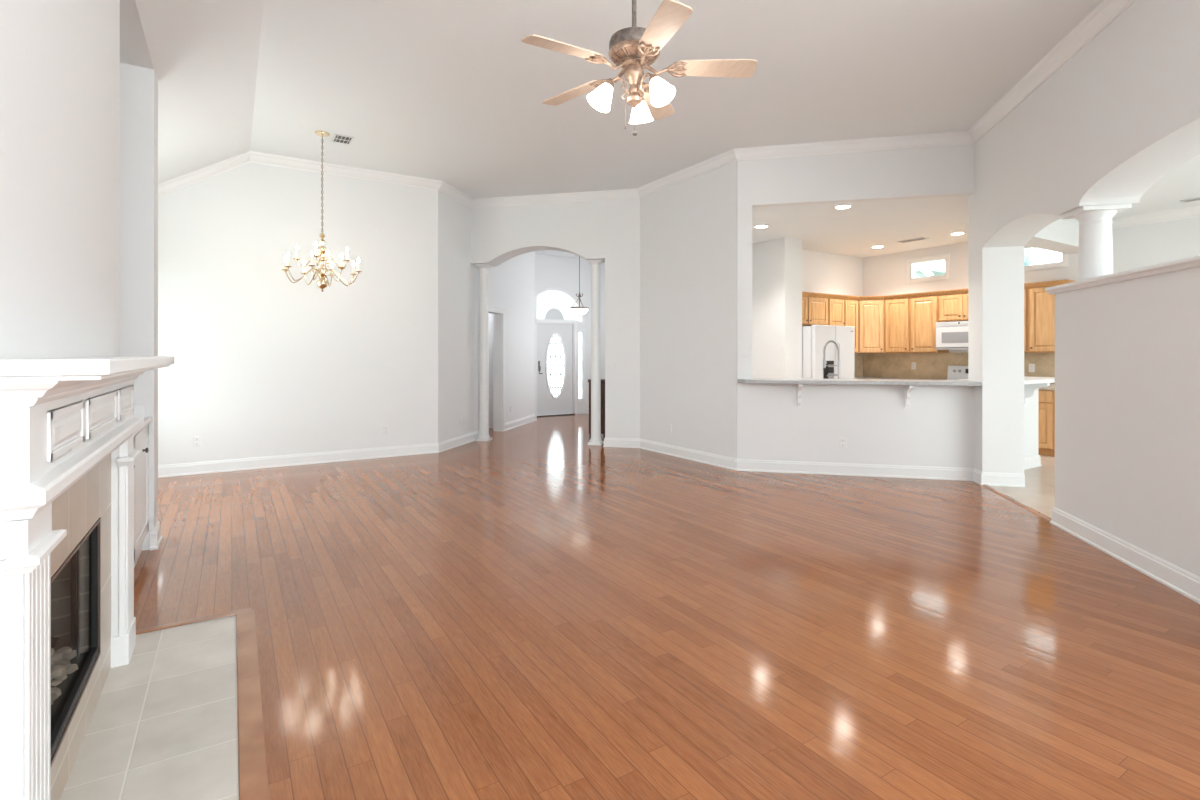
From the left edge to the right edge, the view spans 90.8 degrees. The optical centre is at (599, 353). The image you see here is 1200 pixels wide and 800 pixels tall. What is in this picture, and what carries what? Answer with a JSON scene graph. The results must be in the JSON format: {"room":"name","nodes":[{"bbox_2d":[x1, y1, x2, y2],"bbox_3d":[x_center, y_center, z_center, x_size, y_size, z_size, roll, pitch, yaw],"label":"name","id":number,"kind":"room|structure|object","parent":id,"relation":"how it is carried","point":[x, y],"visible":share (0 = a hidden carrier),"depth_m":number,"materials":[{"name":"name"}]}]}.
{"room":"empty living room","nodes":[
{"label":"empty living room","id":0,"kind":"room"},
{"bbox_2d":[0,0,119,358],"bbox_3d":[-2.113,-0.309,1.783,0.800,3.327,1.920,0,0,-32],"label":"wall","id":1,"kind":"structure","parent":0,"point":[60,59],"depth_m":1.82,"materials":[{"name":"white paint"}]},
{"bbox_2d":[51,518,100,766],"bbox_3d":[-1.962,0.917,1.883,0.462,0.543,0.788,0,0,-32],"label":"fireplace insert","id":2,"kind":"object","parent":1,"relation":"in","point":[76,584],"visible":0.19,"depth_m":2.25,"materials":[{"name":"black metal"}]},
{"bbox_2d":[51,454,110,799],"bbox_3d":[-1.772,0.863,2.001,0.010,0.985,1.300,0,0,-32],"label":"fireplace surround","id":3,"kind":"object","parent":1,"relation":"attached to","point":[77,509],"depth_m":2.10,"materials":[{"name":"tile"}]},
{"bbox_2d":[0,356,173,799],"bbox_3d":[-1.686,0.684,2.057,0.215,1.342,1.795,0,0,-32],"label":"fireplace mantel","id":4,"kind":"object","parent":1,"relation":"attached to","point":[60,418],"visible":0.99,"depth_m":1.38,"materials":[{"name":"white paint"}]},
{"bbox_2d":[0,356,173,380],"bbox_3d":[-1.686,0.037,2.057,0.215,0.048,1.795,0,0,-32],"label":"shelf","id":5,"kind":"object","parent":4,"relation":"attached to","point":[80,368],"depth_m":1.33,"materials":[{"name":"white paint"}]},
{"bbox_2d":[136,607,268,799],"bbox_3d":[-1.427,1.349,1.962,0.550,0.012,2.440,0,0,-32],"label":"trim","id":6,"kind":"structure","parent":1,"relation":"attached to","point":[252,766],"depth_m":2.25,"materials":[{"name":"brown wood"}]},
{"bbox_2d":[120,0,153,68],"bbox_3d":[-1.235,-2.022,0.274,0.892,0.100,8.970,0,0,-32],"label":"ceiling","id":7,"kind":"structure","parent":0,"point":[134,50],"depth_m":3.70,"materials":[{"name":"white paint"}]},
{"bbox_2d":[120,63,157,550],"bbox_3d":[-3.497,-0.309,4.002,0.792,3.327,0.250,0,0,-32],"label":"wall","id":8,"kind":"structure","parent":0,"point":[138,85],"depth_m":4.07,"materials":[{"name":"white paint"}]},
{"bbox_2d":[150,521,161,549],"bbox_3d":[-3.338,1.288,4.100,0.466,0.134,0.298,0,0,-32],"label":"baseboard","id":9,"kind":"structure","parent":8,"relation":"attached to","point":[155,535],"depth_m":4.10,"materials":[{"name":"white paint"}]},
{"bbox_2d":[135,0,263,183],"bbox_3d":[-1.691,-1.956,1.609,1.530,1.038,11.720,0,0,-32],"label":"ceiling","id":10,"kind":"structure","parent":0,"point":[204,54],"depth_m":4.57,"materials":[{"name":"white paint"}]},
{"bbox_2d":[158,163,437,464],"bbox_3d":[-3.845,-0.500,7.171,3.750,3.710,0.120,0,0,-32],"label":"wall","id":11,"kind":"structure","parent":0,"point":[265,364],"depth_m":7.15,"materials":[{"name":"white paint"}]},
{"bbox_2d":[193,436,200,446],"bbox_3d":[-4.539,0.990,6.662,0.074,0.118,0.011,0,0,-32],"label":"wall outlet","id":12,"kind":"object","parent":11,"relation":"attached to","point":[196,439],"visible":1,"depth_m":6.66,"materials":[{"name":"white plastic"}]},
{"bbox_2d":[158,151,249,196],"bbox_3d":[-4.711,-1.853,6.509,1.480,1.003,0.090,0,0,-32],"label":"trim","id":13,"kind":"structure","parent":11,"relation":"attached to","point":[220,167],"depth_m":6.66,"materials":[{"name":"white paint"}]},
{"bbox_2d":[158,431,478,477],"bbox_3d":[-3.153,1.288,7.703,0.817,0.134,4.536,0,0,44],"label":"baseboard","id":14,"kind":"structure","parent":11,"relation":"attached to","point":[168,470],"depth_m":7.24,"materials":[{"name":"white paint"}]},
{"bbox_2d":[383,425,388,434],"bbox_3d":[-2.800,1.000,7.745,0.074,0.118,0.011,0,0,-32],"label":"wall outlet","id":15,"kind":"object","parent":11,"relation":"attached to","point":[385,428],"visible":1,"depth_m":7.74,"materials":[{"name":"white plastic"}]},
{"bbox_2d":[438,191,533,442],"bbox_3d":[-1.832,-0.500,10.086,0.140,3.710,4.024,0,0,13],"label":"wall","id":16,"kind":"structure","parent":0,"point":[510,283],"depth_m":9.03,"materials":[{"name":"white paint"}]},
{"bbox_2d":[488,305,505,430],"bbox_3d":[-1.851,0.275,9.979,0.190,2.160,0.960,0,0,13],"label":"trim","id":17,"kind":"structure","parent":16,"relation":"attached to","point":[498,319],"depth_m":10.32,"materials":[{"name":"white paint"}]},
{"bbox_2d":[505,414,535,430],"bbox_3d":[-1.484,1.288,11.218,0.024,0.134,1.660,0,0,13],"label":"baseboard","id":18,"kind":"structure","parent":16,"relation":"attached to","point":[518,422],"depth_m":11.09,"materials":[{"name":"white paint"}]},
{"bbox_2d":[489,313,492,427],"bbox_3d":[-2.647,0.055,9.805,1.400,2.600,2.300,0,0,13],"label":"wall","id":19,"kind":"structure","parent":0,"point":[490,314],"depth_m":10.73,"materials":[{"name":"white paint"}]},
{"bbox_2d":[534,251,536,420],"bbox_3d":[-1.537,-0.445,12.271,0.120,3.600,0.780,0,0,-32],"label":"wall","id":20,"kind":"structure","parent":0,"point":[535,252],"depth_m":11.96,"materials":[{"name":"white paint"}]},
{"bbox_2d":[471,198,639,438],"bbox_3d":[-0.664,-0.500,8.984,2.633,3.710,0.380,0,0,13],"label":"wall","id":21,"kind":"structure","parent":0,"point":[608,231],"depth_m":8.61,"materials":[{"name":"white paint"}]},
{"bbox_2d":[537,250,581,257],"bbox_3d":[-0.976,-2.195,12.403,4.503,0.100,6.533,0,0,13],"label":"ceiling","id":22,"kind":"structure","parent":0,"point":[545,252],"depth_m":12.66,"materials":[{"name":"white paint"}]},
{"bbox_2d":[570,256,588,316],"bbox_3d":[-0.389,-1.425,11.240,0.364,1.440,0.364,0,0,-32],"label":"pendant light","id":23,"kind":"object","parent":22,"relation":"hanging from","point":[579,310],"visible":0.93,"depth_m":11.16,"materials":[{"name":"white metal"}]},
{"bbox_2d":[537,254,604,413],"bbox_3d":[0.050,-0.445,13.659,4.280,3.600,0.140,0,0,-32],"label":"wall","id":24,"kind":"structure","parent":0,"point":[561,272],"depth_m":13.27,"materials":[{"name":"white paint"}]},
{"bbox_2d":[537,319,576,416],"bbox_3d":[-0.995,0.305,12.971,1.070,2.103,0.165,0,0,-32],"label":"door","id":25,"kind":"structure","parent":24,"relation":"in","point":[556,342],"depth_m":13.00,"materials":[{"name":"white wood"}]},
{"bbox_2d":[537,288,584,323],"bbox_3d":[-1.009,-1.058,12.966,1.510,0.765,0.131,0,0,-32],"label":"window","id":26,"kind":"structure","parent":24,"relation":"in","point":[552,303],"depth_m":12.98,"materials":[{"name":"white glass"}]},
{"bbox_2d":[545,308,563,319],"bbox_3d":[-1.003,-0.850,12.957,0.480,0.290,0.020,0,0,-32],"label":"shade","id":27,"kind":"object","parent":26,"relation":"attached to","point":[550,313],"depth_m":12.95,"materials":[{"name":"white"}]},
{"bbox_2d":[577,329,584,401],"bbox_3d":[-0.466,0.265,13.315,0.210,1.615,0.140,0,0,-32],"label":"window","id":28,"kind":"structure","parent":24,"relation":"in","point":[580,333],"depth_m":13.30,"materials":[{"name":"white glass"}]},
{"bbox_2d":[60,414,1199,799],"bbox_3d":[1.389,1.413,5.811,11.200,0.124,15.600,0,0,-32],"label":"floor","id":29,"kind":"structure","parent":0,"point":[534,610],"depth_m":2.79,"materials":[{"name":"brown wood"}]},
{"bbox_2d":[134,405,151,566],"bbox_3d":[-3.020,0.855,3.250,0.787,1.000,1.520,0,0,-32],"label":"base cabinet","id":30,"kind":"object","parent":29,"relation":"on","point":[141,437],"visible":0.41,"depth_m":3.79,"materials":[{"name":"white paint"}]},
{"bbox_2d":[475,264,492,440],"bbox_3d":[-1.815,-0.017,9.252,0.207,2.744,0.207,0,0,13],"label":"column","id":31,"kind":"structure","parent":29,"relation":"on","point":[483,276],"depth_m":9.19,"materials":[{"name":"white paint"}]},
{"bbox_2d":[587,260,603,445],"bbox_3d":[-0.062,-0.017,8.844,0.207,2.744,0.207,0,0,13],"label":"column","id":32,"kind":"structure","parent":29,"relation":"on","point":[595,439],"depth_m":8.78,"materials":[{"name":"white paint"}]},
{"bbox_2d":[588,379,604,437],"bbox_3d":[-0.051,0.890,9.696,0.292,0.930,0.328,0,0,0],"label":"base cabinet","id":33,"kind":"object","parent":29,"relation":"on","point":[589,380],"visible":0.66,"depth_m":9.54,"materials":[{"name":"brown wood"}]},
{"bbox_2d":[802,325,854,378],"bbox_3d":[3.460,0.460,9.433,0.965,1.790,0.800,0,0,-32],"label":"refrigerator","id":34,"kind":"object","parent":29,"relation":"on","point":[814,337],"visible":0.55,"depth_m":9.07,"materials":[{"name":"white metal"}]},
{"bbox_2d":[947,366,967,379],"bbox_3d":[5.489,0.772,8.953,0.682,1.165,0.744,0,0,-32],"label":"range","id":35,"kind":"object","parent":29,"relation":"on","point":[954,372],"visible":0.07,"depth_m":9.29,"materials":[{"name":"white metal"}]},
{"bbox_2d":[1038,390,1054,456],"bbox_3d":[5.942,0.917,8.251,0.630,0.875,0.900,0,0,-32],"label":"base cabinet","id":36,"kind":"object","parent":29,"relation":"on","point":[1046,398],"visible":0.17,"depth_m":7.81,"materials":[{"name":"brown wood"}]},
{"bbox_2d":[1038,385,1054,389],"bbox_3d":[5.959,0.460,8.255,0.642,0.039,0.918,0,0,-32],"label":"countertop","id":37,"kind":"structure","parent":36,"relation":"on","point":[1051,387],"depth_m":7.79,"materials":[{"name":"beige stone"}]},
{"bbox_3d":[2.991,0.918,6.963,1.950,0.875,0.560,0,0,13],"label":"cabinet","id":38,"kind":"object","parent":29,"relation":"on","visible":0},
{"bbox_3d":[3.000,0.459,6.979,1.838,0.039,1.838,0,0,-32],"label":"countertop","id":39,"kind":"structure","parent":38,"relation":"on","visible":0},
{"bbox_2d":[823,340,839,378],"bbox_3d":[2.737,0.140,6.951,0.222,0.601,0.083,0,0,0],"label":"faucet","id":40,"kind":"object","parent":39,"relation":"on","point":[832,341],"visible":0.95,"depth_m":6.96,"materials":[{"name":"silver metal"}]},
{"bbox_2d":[250,0,1102,198],"bbox_3d":[1.577,-2.405,4.113,6.665,0.100,12.517,0,0,-32],"label":"ceiling","id":41,"kind":"structure","parent":0,"point":[451,92],"depth_m":5.06,"materials":[{"name":"white paint"}]},
{"bbox_2d":[281,131,361,291],"bbox_3d":[-2.966,-1.506,6.317,0.757,1.698,0.757,0,0,-32],"label":"chandelier","id":42,"kind":"object","parent":41,"relation":"hanging from","point":[322,283],"visible":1,"depth_m":6.29,"materials":[{"name":"gold metal"}]},
{"bbox_2d":[331,133,354,144],"bbox_3d":[-2.825,-2.349,6.494,0.204,0.011,0.274,0,0,-32],"label":"ceiling vent","id":43,"kind":"object","parent":41,"relation":"in","point":[337,138],"visible":1,"depth_m":6.49,"materials":[{"name":"white plastic"}]},
{"bbox_2d":[521,0,756,135],"bbox_3d":[0.148,-1.786,3.264,1.255,1.137,1.312,0,0,-32],"label":"ceiling fan","id":44,"kind":"object","parent":41,"relation":"hanging from","point":[633,49],"visible":1,"depth_m":3.22,"materials":[{"name":"beige wood"}]},
{"bbox_2d":[605,80,613,87],"bbox_3d":[0.048,-1.476,3.253,0.059,0.050,0.059,0,0,-32],"label":"socket","id":45,"kind":"object","parent":44,"relation":"attached to","point":[609,83],"depth_m":3.23,"materials":[{"name":"white glass"}]},
{"bbox_2d":[649,74,658,82],"bbox_3d":[0.294,-1.476,3.187,0.059,0.050,0.059,0,0,-32],"label":"socket","id":46,"kind":"object","parent":44,"relation":"attached to","point":[653,77],"depth_m":3.16,"materials":[{"name":"white glass"}]},
{"bbox_2d":[640,161,737,458],"bbox_3d":[1.131,-0.500,7.721,0.120,3.710,1.935,0,0,-32],"label":"wall","id":47,"kind":"structure","parent":0,"point":[689,228],"depth_m":7.55,"materials":[{"name":"white paint"}]},
{"bbox_2d":[668,424,671,432],"bbox_3d":[0.933,1.000,7.915,0.011,0.118,0.074,0,0,-32],"label":"wall outlet","id":48,"kind":"object","parent":47,"relation":"attached to","point":[669,425],"visible":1,"depth_m":7.91,"materials":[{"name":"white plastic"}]},
{"bbox_2d":[250,0,1135,207],"bbox_3d":[0.699,-2.297,6.037,8.772,0.115,4.385,0,0,37],"label":"trim","id":49,"kind":"structure","parent":47,"relation":"attached to","point":[1102,15],"depth_m":6.67,"materials":[{"name":"white paint"}]},
{"bbox_2d":[738,205,751,378],"bbox_3d":[1.692,-0.690,6.906,0.166,2.050,0.120,0,0,13],"label":"wall","id":50,"kind":"structure","parent":47,"relation":"attached to","point":[744,212],"depth_m":6.85,"materials":[{"name":"white paint"}]},
{"bbox_2d":[752,237,801,378],"bbox_3d":[2.683,-0.205,9.362,0.390,3.120,0.940,0,0,-32],"label":"wall","id":51,"kind":"structure","parent":0,"point":[776,263],"depth_m":9.03,"materials":[{"name":"white paint"}]},
{"bbox_2d":[802,249,862,377],"bbox_3d":[3.765,-0.220,10.188,2.360,3.150,0.100,0,0,-32],"label":"wall","id":52,"kind":"structure","parent":0,"point":[822,272],"depth_m":10.29,"materials":[{"name":"white paint"}]},
{"bbox_2d":[802,296,827,325],"bbox_3d":[3.298,-0.695,9.609,0.895,0.460,0.370,0,0,-32],"label":"upper cabinet","id":53,"kind":"object","parent":52,"relation":"attached to","point":[814,309],"visible":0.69,"depth_m":9.53,"materials":[{"name":"brown wood"}]},
{"bbox_2d":[828,298,844,325],"bbox_3d":[3.856,-0.685,9.956,0.410,0.480,0.370,0,0,-32],"label":"upper cabinet","id":54,"kind":"object","parent":52,"relation":"attached to","point":[835,306],"visible":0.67,"depth_m":9.81,"materials":[{"name":"brown wood"}]},
{"bbox_2d":[844,299,857,352],"bbox_3d":[4.191,-0.470,10.165,0.368,0.910,0.370,0,0,-32],"label":"upper cabinet","id":55,"kind":"object","parent":52,"relation":"attached to","point":[850,306],"visible":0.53,"depth_m":10.04,"materials":[{"name":"brown wood"}]},
{"bbox_2d":[855,353,862,376],"bbox_3d":[4.226,0.205,10.412,1.300,0.440,0.008,0,0,-32],"label":"backsplash","id":56,"kind":"structure","parent":52,"relation":"attached to","point":[858,356],"depth_m":10.69,"materials":[{"name":"tile"}]},
{"bbox_2d":[738,383,973,467],"bbox_3d":[2.809,0.845,6.646,2.460,1.020,0.120,0,0,13],"label":"wall","id":57,"kind":"structure","parent":0,"point":[937,428],"depth_m":6.57,"materials":[{"name":"white paint"}]},
{"bbox_2d":[797,384,801,405],"bbox_3d":[2.241,0.465,6.630,0.052,0.260,0.170,0,0,13],"label":"corbel","id":58,"kind":"object","parent":57,"relation":"attached to","point":[799,386],"visible":0.86,"depth_m":6.68,"materials":[{"name":"white paint"}]},
{"bbox_2d":[603,438,1024,486],"bbox_3d":[1.988,1.288,7.114,5.104,0.134,0.903,0,0,34],"label":"baseboard","id":59,"kind":"structure","parent":57,"relation":"attached to","point":[801,467],"depth_m":6.63,"materials":[{"name":"white paint"}]},
{"bbox_2d":[840,437,846,447],"bbox_3d":[2.713,0.993,6.602,0.074,0.118,0.011,0,0,13],"label":"wall outlet","id":60,"kind":"object","parent":57,"relation":"attached to","point":[843,440],"visible":1,"depth_m":6.60,"materials":[{"name":"white plastic"}]},
{"bbox_2d":[738,378,980,385],"bbox_3d":[2.801,0.314,6.623,2.455,0.042,0.470,0,0,13],"label":"countertop","id":61,"kind":"structure","parent":57,"relation":"on","point":[753,380],"depth_m":6.47,"materials":[{"name":"white stone"}]},
{"bbox_2d":[904,385,912,407],"bbox_3d":[3.332,0.465,6.376,0.052,0.260,0.170,0,0,13],"label":"corbel","id":62,"kind":"object","parent":57,"relation":"attached to","point":[907,388],"visible":0.88,"depth_m":6.43,"materials":[{"name":"white paint"}]},
{"bbox_2d":[738,144,973,207],"bbox_3d":[2.809,-2.035,6.646,2.460,0.640,0.120,0,0,13],"label":"wall counter header","id":63,"kind":"structure","parent":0,"point":[938,171],"depth_m":6.58,"materials":[{"name":"white paint"}]},
{"bbox_2d":[752,154,1199,257],"bbox_3d":[4.348,-1.795,5.580,6.420,0.100,9.080,0,0,-32],"label":"ceiling","id":64,"kind":"structure","parent":0,"point":[852,231],"depth_m":7.75,"materials":[{"name":"white paint"}]},
{"bbox_2d":[754,225,768,227],"bbox_3d":[2.209,-1.740,8.089,0.196,0.009,0.196,0,0,-32],"label":"recessed light","id":65,"kind":"object","parent":64,"relation":"in","point":[756,226],"visible":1,"depth_m":8.09,"materials":[{"name":"white plastic"}]},
{"bbox_2d":[834,204,851,208],"bbox_3d":[2.880,-1.740,7.011,0.196,0.009,0.196,0,0,-32],"label":"recessed light","id":66,"kind":"object","parent":64,"relation":"in","point":[845,206],"visible":1,"depth_m":6.99,"materials":[{"name":"white plastic"}]},
{"bbox_2d":[898,237,928,242],"bbox_3d":[4.798,-1.740,9.076,0.164,0.011,0.424,0,0,-32],"label":"ceiling vent","id":67,"kind":"object","parent":64,"relation":"in","point":[921,238],"visible":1,"depth_m":9.06,"materials":[{"name":"white plastic"}]},
{"bbox_2d":[950,232,964,234],"bbox_3d":[5.182,-1.740,8.573,0.196,0.009,0.196,0,0,-32],"label":"recessed light","id":68,"kind":"object","parent":64,"relation":"in","point":[955,233],"visible":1,"depth_m":8.56,"materials":[{"name":"white plastic"}]},
{"bbox_2d":[1180,197,1199,202],"bbox_3d":[6.772,-1.740,6.606,0.144,0.011,0.404,0,0,-32],"label":"ceiling vent","id":69,"kind":"object","parent":64,"relation":"in","point":[1192,199],"visible":1,"depth_m":6.71,"materials":[{"name":"white plastic"}]},
{"bbox_2d":[1024,389,1037,456],"bbox_3d":[4.634,0.845,6.824,1.480,1.020,0.150,0,0,-32],"label":"wall","id":70,"kind":"structure","parent":0,"point":[1031,408],"depth_m":7.06,"materials":[{"name":"white paint"}]},
{"bbox_2d":[959,376,1054,383],"bbox_3d":[4.900,0.312,6.908,1.620,0.042,0.550,0,0,-32],"label":"countertop","id":71,"kind":"structure","parent":70,"relation":"on","point":[1027,380],"depth_m":6.67,"materials":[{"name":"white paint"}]},
{"bbox_2d":[1024,455,1041,469],"bbox_3d":[4.693,1.288,6.847,1.404,0.134,0.174,0,0,-32],"label":"baseboard","id":72,"kind":"structure","parent":70,"relation":"attached to","point":[1031,461],"depth_m":7.04,"materials":[{"name":"white paint"}]},
{"bbox_2d":[1024,383,1049,405],"bbox_3d":[5.045,0.473,6.845,0.060,0.280,0.250,0,0,-32],"label":"corbel","id":73,"kind":"object","parent":70,"relation":"attached to","point":[1029,389],"visible":0.77,"depth_m":6.87,"materials":[{"name":"white paint"}]},
{"bbox_2d":[863,217,1199,384],"bbox_3d":[7.108,-0.220,7.163,0.140,3.150,8.850,0,0,-32],"label":"wall","id":74,"kind":"structure","parent":0,"point":[1134,247],"depth_m":8.21,"materials":[{"name":"white paint"}]},
{"bbox_2d":[857,300,884,352],"bbox_3d":[4.683,-0.470,10.318,0.629,0.910,0.622,0,0,-32],"label":"upper cabinet","id":75,"kind":"object","parent":74,"relation":"attached to","point":[871,313],"visible":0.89,"depth_m":10.08,"materials":[{"name":"brown wood"}]},
{"bbox_2d":[911,362,915,368],"bbox_3d":[5.275,0.205,9.950,0.011,0.118,0.074,0,0,-32],"label":"wall outlet","id":76,"kind":"object","parent":74,"relation":"attached to","point":[913,364],"visible":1,"depth_m":9.95,"materials":[{"name":"white plastic"}]},
{"bbox_2d":[885,295,948,352],"bbox_3d":[5.192,-0.470,9.745,0.375,0.910,0.885,0,0,-32],"label":"upper cabinet","id":77,"kind":"object","parent":74,"relation":"attached to","point":[910,323],"visible":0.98,"depth_m":9.63,"materials":[{"name":"brown wood"}]},
{"bbox_2d":[907,253,949,282],"bbox_3d":[5.453,-1.400,9.784,0.140,0.415,0.710,0,0,-32],"label":"window","id":78,"kind":"structure","parent":74,"relation":"in","point":[910,279],"depth_m":9.77,"materials":[{"name":"white paint"}]},
{"bbox_2d":[938,293,967,321],"bbox_3d":[5.628,-0.715,9.045,0.375,0.420,0.760,0,0,-32],"label":"upper cabinet","id":79,"kind":"object","parent":74,"relation":"attached to","point":[951,307],"visible":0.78,"depth_m":9.09,"materials":[{"name":"brown wood"}]},
{"bbox_2d":[936,321,967,349],"bbox_3d":[5.599,-0.275,9.027,0.433,0.431,0.745,0,0,-32],"label":"microwave","id":80,"kind":"object","parent":79,"relation":"attached to","point":[949,335],"visible":0.41,"depth_m":9.04,"materials":[{"name":"white plastic"}]},
{"bbox_2d":[863,353,1054,383],"bbox_3d":[5.627,0.205,9.403,0.008,0.440,3.180,0,0,-32],"label":"backsplash","id":81,"kind":"structure","parent":74,"relation":"attached to","point":[930,366],"depth_m":9.78,"materials":[{"name":"tile"}]},
{"bbox_2d":[1029,364,1034,371],"bbox_3d":[6.189,0.205,8.482,0.011,0.118,0.074,0,0,-32],"label":"wall outlet","id":82,"kind":"object","parent":74,"relation":"attached to","point":[1031,366],"visible":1,"depth_m":8.47,"materials":[{"name":"white plastic"}]},
{"bbox_2d":[1024,286,1054,352],"bbox_3d":[6.068,-0.470,8.338,0.375,0.910,0.900,0,0,-32],"label":"upper cabinet","id":83,"kind":"object","parent":74,"relation":"attached to","point":[1039,306],"visible":0.32,"depth_m":8.11,"materials":[{"name":"brown wood"}]},
{"bbox_2d":[802,280,1074,299],"bbox_3d":[4.971,-0.948,9.188,3.728,0.065,1.534,0,0,24],"label":"trim","id":84,"kind":"structure","parent":83,"relation":"attached to","point":[1057,282],"depth_m":9.47,"materials":[{"name":"brown wood"}]},
{"bbox_2d":[1024,246,1068,270],"bbox_3d":[6.288,-1.400,8.443,0.140,0.415,0.710,0,0,-32],"label":"window","id":85,"kind":"structure","parent":74,"relation":"in","point":[1065,257],"depth_m":8.30,"materials":[{"name":"white paint"}]},
{"bbox_2d":[1112,205,1199,228],"bbox_3d":[7.916,-1.684,5.622,0.117,0.121,5.180,0,0,-32],"label":"trim","id":86,"kind":"structure","parent":74,"relation":"attached to","point":[1191,211],"depth_m":7.29,"materials":[{"name":"white paint"}]},
{"bbox_2d":[968,0,1199,576],"bbox_3d":[3.649,-0.500,3.987,0.380,3.710,5.020,0,0,13],"label":"wall","id":87,"kind":"structure","parent":0,"point":[1121,114],"depth_m":4.08,"materials":[{"name":"white paint"}]},
{"bbox_2d":[982,484,1050,521],"bbox_3d":[3.805,1.349,5.408,0.070,0.013,1.420,0,0,13],"label":"threshold strip","id":88,"kind":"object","parent":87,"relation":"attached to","point":[1011,499],"depth_m":5.31,"materials":[{"name":"brown wood"}]},
{"bbox_2d":[1025,218,1078,253],"bbox_3d":[5.245,-1.565,7.199,2.995,0.400,0.320,0,0,-32],"label":"ceiling","id":89,"kind":"structure","parent":87,"relation":"attached to","point":[1062,235],"depth_m":7.36,"materials":[{"name":"white paint"}]},
{"bbox_2d":[1045,255,1199,293],"bbox_3d":[3.482,-0.504,3.273,0.480,0.054,2.955,0,0,13],"label":"trim","id":90,"kind":"structure","parent":87,"relation":"attached to","point":[1194,261],"depth_m":3.74,"materials":[{"name":"white paint"}]},
{"bbox_2d":[1062,204,1131,280],"bbox_3d":[3.768,-0.813,4.498,0.306,0.564,0.306,0,0,13],"label":"column","id":91,"kind":"structure","parent":90,"relation":"on","point":[1095,250],"depth_m":4.42,"materials":[{"name":"white paint"}]},
{"bbox_2d":[1050,507,1199,603],"bbox_3d":[3.446,1.288,3.168,0.404,0.134,3.134,0,0,13],"label":"baseboard","id":92,"kind":"structure","parent":87,"relation":"attached to","point":[1174,577],"depth_m":3.76,"materials":[{"name":"white paint"}]},
{"label":"outside","id":93,"kind":"structure","parent":0,"visible":0},
{"bbox_3d":[3.205,1.855,13.774,100.000,0.200,100.000,0,0,-32],"label":"ground","id":94,"kind":"structure","parent":93,"visible":0},
{"bbox_2d":[916,260,944,277],"bbox_3d":[10.619,-1.970,21.657,6.480,7.450,6.650,0,0,-32],"label":"sky","id":95,"kind":"structure","parent":94,"relation":"on","point":[934,268],"depth_m":17.74,"materials":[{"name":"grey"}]},
{"bbox_2d":[1024,248,1041,265],"bbox_3d":[11.317,-2.249,15.689,0.695,8.016,0.996,0,0,13],"label":"tree","id":96,"kind":"object","parent":94,"relation":"on","point":[1027,261],"visible":0.2,"depth_m":15.59,"materials":[{"name":"green plant"}]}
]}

